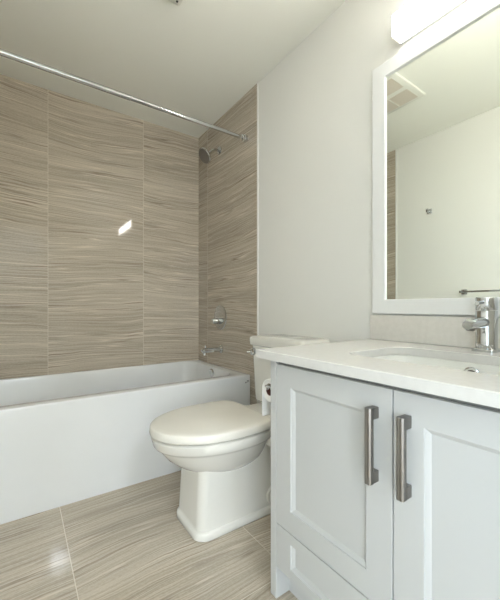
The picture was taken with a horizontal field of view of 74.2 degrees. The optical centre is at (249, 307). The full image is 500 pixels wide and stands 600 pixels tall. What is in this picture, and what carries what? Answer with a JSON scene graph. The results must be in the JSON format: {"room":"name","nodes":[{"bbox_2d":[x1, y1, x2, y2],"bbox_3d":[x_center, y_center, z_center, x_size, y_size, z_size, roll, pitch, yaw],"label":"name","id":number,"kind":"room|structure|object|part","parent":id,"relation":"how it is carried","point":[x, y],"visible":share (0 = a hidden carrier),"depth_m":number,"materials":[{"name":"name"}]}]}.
{"room":"bathroom","nodes":[
{"label":"bathroom","id":0,"kind":"room"},
{"bbox_2d":[0,74,198,378],"bbox_3d":[-1.144,-0.255,2.451,1.628,2.424,0.120,0,0,-35],"label":"wall","id":1,"kind":"structure","parent":0,"point":[99,206],"depth_m":2.38,"materials":[{"name":"tile"}]},
{"bbox_2d":[0,470,297,599],"bbox_3d":[-0.350,1.007,1.314,1.868,0.100,2.895,0,0,-35],"label":"floor","id":2,"kind":"structure","parent":0,"point":[130,542],"depth_m":1.28,"materials":[{"name":"tile"}]},
{"bbox_2d":[0,360,249,524],"bbox_3d":[-0.884,0.704,2.079,1.616,0.504,0.784,0,0,-35],"label":"bathtub","id":3,"kind":"object","parent":2,"relation":"on","point":[71,437],"visible":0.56,"depth_m":1.72,"materials":[{"name":"ceramic"}]},
{"bbox_3d":[-0.290,0.497,2.493,0.016,0.066,0.066,0,0,-35],"label":"overflow plate","id":4,"kind":"part","parent":3,"relation":"part of","materials":[{"name":"silver metal"}]},
{"bbox_2d":[149,334,329,541],"bbox_3d":[-0.060,0.557,1.581,0.832,0.798,0.444,0,0,-35],"label":"toilet","id":5,"kind":"object","parent":2,"relation":"on","point":[222,449],"visible":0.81,"depth_m":1.41,"materials":[{"name":"white ceramic"}]},
{"bbox_3d":[-0.196,0.510,1.486,0.501,0.044,0.432,0,0,-35],"label":"lid","id":6,"kind":"part","parent":5,"relation":"part of","materials":[{"name":"plastic"}]},
{"bbox_3d":[0.004,0.249,1.853,0.048,0.044,0.044,0,0,-35],"label":"flush lever","id":7,"kind":"part","parent":5,"relation":"part of","materials":[{"name":"silver metal"}]},
{"bbox_3d":[0.205,0.372,1.766,0.186,0.314,0.424,0,0,-35],"label":"tank","id":8,"kind":"part","parent":5,"relation":"part of","materials":[{"name":"white ceramic"}]},
{"bbox_3d":[0.199,0.186,1.761,0.201,0.056,0.444,0,0,-35],"label":"tank lid","id":9,"kind":"part","parent":5,"relation":"part of","materials":[{"name":"white ceramic"}]},
{"bbox_2d":[271,361,499,599],"bbox_3d":[0.548,0.564,0.903,0.622,0.785,0.884,0,0,-35],"label":"vanity cabinet","id":10,"kind":"object","parent":2,"relation":"on","point":[379,491],"visible":0.93,"depth_m":0.76,"materials":[{"name":"grey paint"}]},
{"bbox_2d":[265,383,270,389],"bbox_3d":[0.109,0.272,1.164,0.129,0.033,0.047,0,0,-35],"label":"toilet paper holder","id":11,"kind":"object","parent":10,"relation":"attached to","point":[268,386],"visible":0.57,"depth_m":1.13,"materials":[{"name":"silver metal"}]},
{"bbox_2d":[262,379,270,415],"bbox_3d":[0.109,0.322,1.186,0.103,0.140,0.080,0,0,-35],"label":"toilet paper roll","id":12,"kind":"object","parent":11,"relation":"hanging from","point":[266,394],"visible":0.21,"depth_m":1.19,"materials":[{"name":"white paper"}]},
{"bbox_3d":[0.329,0.777,0.750,0.019,0.142,0.821,0,0,-35],"label":"drawer","id":13,"kind":"part","parent":10,"relation":"part of","materials":[{"name":"grey paint"}]},
{"bbox_3d":[0.211,0.444,0.919,0.019,0.518,0.409,0,0,-35],"label":"door","id":14,"kind":"part","parent":10,"relation":"part of","materials":[{"name":"grey paint"}]},
{"bbox_3d":[0.283,0.321,0.770,0.035,0.175,0.017,0,0,-35],"label":"handle","id":15,"kind":"part","parent":10,"relation":"part of","materials":[{"name":"silver metal"}]},
{"bbox_2d":[256,339,499,408],"bbox_3d":[0.543,0.152,0.899,0.638,0.026,0.921,0,0,-35],"label":"countertop","id":16,"kind":"structure","parent":10,"relation":"on","point":[354,359],"depth_m":0.82,"materials":[{"name":"white stone"}]},
{"bbox_2d":[373,355,499,375],"bbox_3d":[0.539,0.238,0.895,0.344,0.146,0.510,0,0,-35],"label":"sink","id":17,"kind":"object","parent":16,"relation":"in","point":[452,364],"visible":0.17,"depth_m":1.04,"materials":[{"name":"ceramic"}]},
{"bbox_2d":[462,297,499,352],"bbox_3d":[0.702,0.053,1.011,0.173,0.170,0.066,0,0,-35],"label":"faucet","id":18,"kind":"object","parent":16,"relation":"on","point":[484,324],"visible":1,"depth_m":1.01,"materials":[{"name":"silver metal"}]},
{"bbox_3d":[0.686,0.049,1.000,0.136,0.038,0.034,0,0,-35],"label":"spout","id":19,"kind":"part","parent":18,"relation":"part of","materials":[{"name":"silver metal"}]},
{"bbox_3d":[0.710,-0.014,1.018,0.047,0.016,0.013,0,0,-32],"label":"lever","id":20,"kind":"part","parent":18,"relation":"part of","materials":[{"name":"silver metal"}]},
{"bbox_3d":[0.746,0.134,1.042,0.066,0.010,0.066,0,0,-35],"label":"plate","id":21,"kind":"part","parent":18,"relation":"part of","materials":[{"name":"silver metal"}]},
{"bbox_3d":[0.746,-0.011,1.042,0.059,0.041,0.059,0,0,-35],"label":"handle","id":22,"kind":"part","parent":18,"relation":"part of","materials":[{"name":"silver metal"}]},
{"bbox_3d":[0.338,0.194,0.756,0.020,0.046,0.824,0,0,-35],"label":"rail","id":23,"kind":"part","parent":10,"relation":"part of","materials":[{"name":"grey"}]},
{"bbox_3d":[0.328,0.321,0.706,0.035,0.175,0.017,0,0,-35],"label":"handle","id":24,"kind":"part","parent":10,"relation":"part of","materials":[{"name":"silver metal"}]},
{"bbox_3d":[0.447,0.444,0.581,0.019,0.518,0.409,0,0,-35],"label":"door","id":25,"kind":"part","parent":10,"relation":"part of","materials":[{"name":"grey paint"}]},
{"bbox_2d":[0,0,345,137],"bbox_3d":[-0.350,-1.517,1.314,1.868,0.100,2.895,0,0,-35],"label":"ceiling","id":26,"kind":"structure","parent":0,"point":[196,59],"depth_m":1.85,"materials":[{"name":"white paint"}]},
{"bbox_2d":[169,0,182,5],"bbox_3d":[-0.404,-1.456,1.346,0.390,0.020,0.340,0,0,-35],"label":"ceiling vent","id":27,"kind":"object","parent":26,"relation":"in","point":[177,2],"visible":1,"depth_m":1.57,"materials":[{"name":"white plastic"}]},
{"bbox_2d":[199,0,499,404],"bbox_3d":[0.365,-0.255,1.814,0.124,2.424,2.895,0,0,-35],"label":"wall","id":28,"kind":"structure","parent":0,"point":[315,106],"depth_m":1.83,"materials":[{"name":"white paint"}]},
{"bbox_2d":[198,146,220,163],"bbox_3d":[-0.305,-1.171,2.519,0.168,0.158,0.122,0,0,-35],"label":"shower fixture","id":29,"kind":"object","parent":28,"relation":"attached to","point":[204,154],"visible":1,"depth_m":2.50,"materials":[{"name":"silver metal"}]},
{"bbox_2d":[201,345,222,354],"bbox_3d":[-0.292,0.321,2.497,0.170,0.072,0.064,0,0,-35],"label":"tub spout","id":30,"kind":"object","parent":28,"relation":"attached to","point":[205,350],"visible":1,"depth_m":2.48,"materials":[{"name":"silver metal"}]},
{"bbox_2d":[211,305,226,329],"bbox_3d":[-0.259,0.079,2.535,0.073,0.192,0.192,0,0,-35],"label":"shower valve","id":31,"kind":"object","parent":28,"relation":"attached to","point":[220,316],"visible":1,"depth_m":2.52,"materials":[{"name":"silver metal"}]},
{"bbox_3d":[-0.261,0.106,2.533,0.067,0.048,0.048,0,0,-35],"label":"handle","id":32,"kind":"part","parent":31,"relation":"part of","materials":[{"name":"silver metal"}]},
{"bbox_2d":[257,82,258,402],"bbox_3d":[0.051,-0.255,2.157,0.006,2.424,0.014,0,0,-35],"label":"trim","id":33,"kind":"structure","parent":28,"relation":"attached to","point":[258,82],"depth_m":2.15,"materials":[{"name":"white"}]},
{"bbox_2d":[392,0,466,44],"bbox_3d":[0.785,-1.112,1.049,0.070,0.088,0.681,0,0,-35],"label":"vanity light","id":34,"kind":"object","parent":28,"relation":"attached to","point":[415,16],"visible":1,"depth_m":1.24,"materials":[{"name":"white plastic"}]},
{"bbox_2d":[370,315,499,347],"bbox_3d":[0.797,0.086,1.076,0.018,0.106,0.921,0,0,-35],"label":"backsplash","id":35,"kind":"structure","parent":28,"relation":"attached to","point":[435,330],"depth_m":1.25,"materials":[{"name":"beige stone"}]},
{"bbox_2d":[372,0,499,315],"bbox_3d":[0.803,-0.500,1.062,0.024,1.054,0.921,0,0,-35],"label":"mirror","id":36,"kind":"object","parent":28,"relation":"attached to","point":[436,102],"visible":1,"depth_m":1.21,"materials":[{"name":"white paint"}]},
{"bbox_3d":[-1.530,-0.255,1.585,0.004,2.424,0.859,0,0,-35],"label":"wall","id":37,"kind":"structure","parent":0,"visible":0},
{"bbox_2d":[0,48,247,142],"bbox_3d":[-0.690,-1.155,1.802,1.620,0.048,0.048,0,0,-35],"label":"shower rod","id":38,"kind":"object","parent":37,"relation":"attached to","point":[244,138],"visible":1,"depth_m":1.74,"materials":[{"name":"silver metal"}]}
]}

